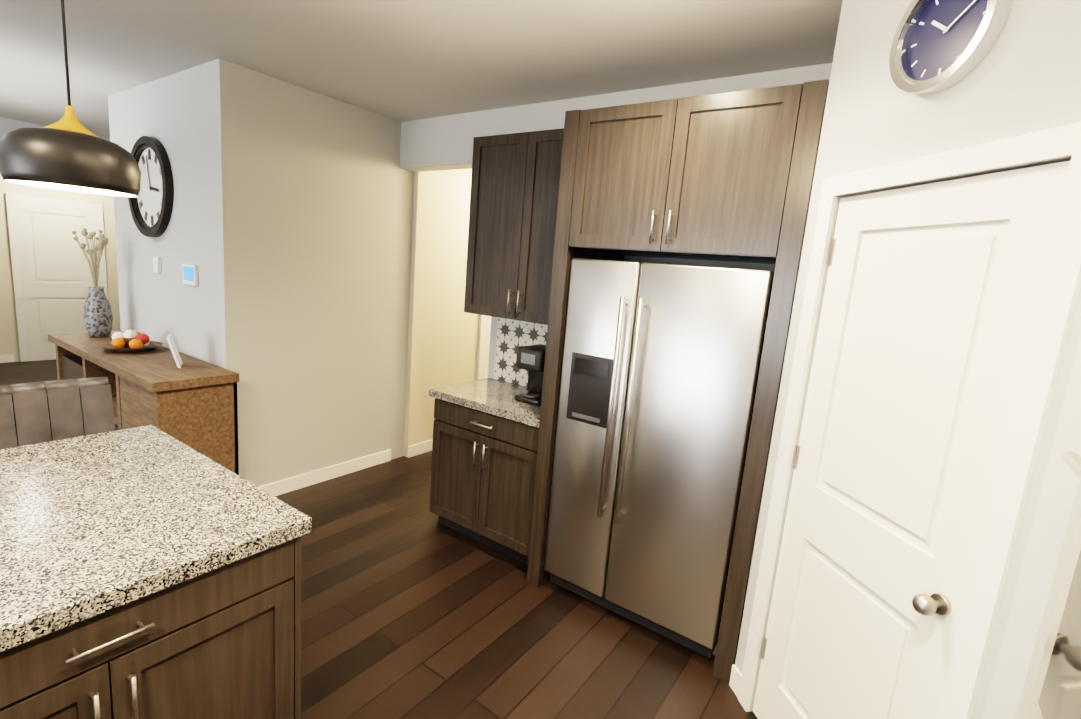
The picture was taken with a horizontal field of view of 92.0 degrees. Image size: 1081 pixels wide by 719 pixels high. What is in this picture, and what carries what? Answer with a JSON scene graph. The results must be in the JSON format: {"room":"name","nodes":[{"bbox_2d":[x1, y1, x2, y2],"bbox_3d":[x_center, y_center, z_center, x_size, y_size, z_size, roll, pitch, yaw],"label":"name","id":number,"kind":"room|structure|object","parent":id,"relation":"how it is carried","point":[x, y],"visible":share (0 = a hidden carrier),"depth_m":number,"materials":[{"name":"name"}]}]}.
{"room":"kitchen","nodes":[
{"label":"kitchen","id":0,"kind":"room"},
{"bbox_2d":[0,359,757,718],"bbox_3d":[-3.640,1.083,2.446,10.520,0.120,13.350,11,12,34],"label":"floor","id":1,"kind":"structure","parent":0,"point":[412,607],"depth_m":2.47,"materials":[{"name":"brown wood"}]},
{"bbox_2d":[0,377,114,448],"bbox_3d":[-1.895,0.673,2.042,0.516,1.106,0.509,11,12,33],"label":"stool","id":2,"kind":"object","parent":1,"relation":"on","point":[38,412],"visible":0.21,"depth_m":2.12,"materials":[{"name":"leather"}]},
{"bbox_2d":[48,331,239,474],"bbox_3d":[-2.762,0.416,3.578,1.930,0.950,0.445,11,12,34],"label":"console","id":3,"kind":"object","parent":1,"relation":"on","point":[191,402],"visible":0.52,"depth_m":3.12,"materials":[{"name":"brown wood"}]},
{"bbox_2d":[71,228,112,336],"bbox_3d":[-3.286,-0.562,3.852,0.282,0.790,0.181,11,12,34],"label":"vase","id":4,"kind":"object","parent":3,"relation":"on","point":[97,317],"visible":1,"depth_m":3.83,"materials":[{"name":"ceramic"}]},
{"bbox_2d":[98,330,162,352],"bbox_3d":[-2.767,-0.133,3.528,0.350,0.140,0.350,11,12,34],"label":"fruit bowl","id":5,"kind":"object","parent":3,"relation":"on","point":[129,341],"visible":1,"depth_m":3.49,"materials":[{"name":"brown wood"}]},
{"bbox_2d":[166,334,182,367],"bbox_3d":[-2.227,-0.053,3.180,0.066,0.187,0.140,-1,11,-30],"label":"photo frame","id":6,"kind":"object","parent":3,"relation":"on","point":[174,350],"visible":0.96,"depth_m":3.15,"materials":[{"name":"white plastic"}]},
{"bbox_2d":[0,425,311,718],"bbox_3d":[-2.065,0.805,0.708,1.253,1.268,3.050,11,12,34],"label":"kitchen island","id":7,"kind":"object","parent":1,"relation":"on","point":[150,572],"visible":1,"depth_m":1.41,"materials":[{"name":"stone"}]},
{"bbox_2d":[429,378,536,562],"bbox_3d":[-0.212,0.681,3.336,0.878,0.920,0.577,11,12,34],"label":"base cabinet","id":8,"kind":"object","parent":1,"relation":"on","point":[482,465],"depth_m":3.11,"materials":[{"name":"brown wood"}]},
{"bbox_2d":[515,344,545,405],"bbox_3d":[-0.009,0.088,3.169,0.190,0.330,0.251,11,12,34],"label":"coffee maker","id":9,"kind":"object","parent":8,"relation":"on","point":[531,359],"visible":0.67,"depth_m":3.09,"materials":[{"name":"black plastic"}]},
{"bbox_2d":[544,258,773,658],"bbox_3d":[0.611,0.415,2.668,0.931,1.760,0.652,11,12,34],"label":"fridge","id":10,"kind":"object","parent":1,"relation":"on","point":[660,372],"visible":0.94,"depth_m":2.39,"materials":[{"name":"silver metal"}]},
{"bbox_2d":[525,79,828,682],"bbox_3d":[0.651,0.089,2.633,1.115,2.460,0.617,11,12,34],"label":"tall cabinet","id":11,"kind":"object","parent":1,"relation":"on","point":[728,176],"depth_m":2.20,"materials":[{"name":"brown wood"}]},
{"bbox_2d":[0,0,842,138],"bbox_3d":[-3.411,-1.726,1.962,10.520,0.120,13.350,11,12,34],"label":"ceiling","id":12,"kind":"structure","parent":0,"point":[403,60],"depth_m":2.58,"materials":[{"name":"grey paint"}]},
{"bbox_2d":[0,0,140,196],"bbox_3d":[-1.305,-0.937,1.429,0.306,0.909,0.306,11,12,34],"label":"pendant light","id":13,"kind":"object","parent":12,"relation":"hanging from","point":[68,151],"visible":1,"depth_m":1.40,"materials":[{"name":"brown metal"}]},
{"bbox_2d":[0,0,1080,718],"bbox_3d":[-3.526,-0.321,2.204,10.520,2.740,13.350,11,12,34],"label":"wall","id":14,"kind":"structure","parent":0,"point":[318,240],"depth_m":3.40,"materials":[{"name":"grey paint"}]},
{"bbox_2d":[5,193,107,361],"bbox_3d":[-6.374,-1.048,6.963,0.034,2.100,0.940,11,12,34],"label":"door frame","id":15,"kind":"structure","parent":14,"relation":"attached to","point":[15,261],"depth_m":6.66,"materials":[{"name":"white wood"}]},
{"bbox_2d":[14,200,100,360],"bbox_3d":[-6.345,-1.007,6.947,0.112,2.030,0.800,11,12,34],"label":"hall door","id":16,"kind":"structure","parent":14,"relation":"in","point":[56,277],"depth_m":6.87,"materials":[{"name":"white wood"}]},
{"bbox_2d":[128,136,172,236],"bbox_3d":[-2.712,-1.191,3.622,0.670,0.670,0.045,11,12,34],"label":"wall clock","id":17,"kind":"object","parent":14,"relation":"attached to","point":[151,205],"visible":0.9,"depth_m":3.60,"materials":[{"name":"black"}]},
{"bbox_2d":[153,257,160,272],"bbox_3d":[-2.715,-0.670,3.698,0.080,0.110,0.020,11,12,34],"label":"switch","id":18,"kind":"object","parent":14,"relation":"attached to","point":[156,264],"visible":1,"depth_m":3.68,"materials":[{"name":"white plastic"}]},
{"bbox_2d":[182,264,197,285],"bbox_3d":[-2.286,-0.554,3.408,0.180,0.130,0.020,11,12,34],"label":"thermostat","id":19,"kind":"object","parent":14,"relation":"attached to","point":[190,274],"visible":1,"depth_m":3.38,"materials":[{"name":"white plastic"}]},
{"bbox_2d":[0,354,741,697],"bbox_3d":[-3.878,0.926,2.596,9.614,0.100,13.050,11,12,34],"label":"baseboard","id":20,"kind":"structure","parent":14,"relation":"attached to","point":[310,478],"depth_m":4.00,"materials":[{"name":"white wood"}]},
{"bbox_2d":[476,315,490,379],"bbox_3d":[-0.319,-0.291,5.445,0.030,2.100,0.940,11,12,34],"label":"trim","id":21,"kind":"structure","parent":14,"relation":"attached to","point":[483,346],"depth_m":5.11,"materials":[{"name":"white wood"}]},
{"bbox_2d":[464,129,560,324],"bbox_3d":[-0.011,-0.775,3.169,0.838,1.070,0.347,11,12,34],"label":"upper cabinet","id":22,"kind":"object","parent":14,"relation":"attached to","point":[513,177],"depth_m":3.07,"materials":[{"name":"brown wood"}]},
{"bbox_2d":[494,317,547,386],"bbox_3d":[0.028,-0.030,3.442,0.838,0.480,0.002,11,12,34],"label":"backsplash","id":23,"kind":"structure","parent":14,"relation":"attached to","point":[512,336],"depth_m":3.59,"materials":[{"name":"tile"}]},
{"bbox_2d":[738,122,1080,718],"bbox_3d":[0.993,0.472,1.617,0.015,2.105,0.840,3,10,-10],"label":"door frame","id":24,"kind":"structure","parent":14,"relation":"attached to","point":[1058,294],"depth_m":1.23,"materials":[{"name":"white wood"}]},
{"bbox_2d":[753,160,1070,718],"bbox_3d":[1.019,0.507,1.622,0.525,2.028,0.540,11,12,34],"label":"pantry door","id":25,"kind":"structure","parent":14,"relation":"in","point":[931,293],"depth_m":1.51,"materials":[{"name":"white wood"}]},
{"bbox_2d":[889,0,1011,94],"bbox_3d":[1.084,-0.885,1.401,0.045,0.310,0.310,3,10,-10],"label":"clock","id":26,"kind":"object","parent":14,"relation":"attached to","point":[937,46],"visible":1,"depth_m":1.41,"materials":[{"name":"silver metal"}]},
{"bbox_2d":[1025,451,1080,718],"bbox_3d":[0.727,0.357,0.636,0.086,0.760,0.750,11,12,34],"label":"door","id":27,"kind":"structure","parent":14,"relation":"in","point":[1056,693],"depth_m":0.88,"materials":[{"name":"white wood"}]}
]}

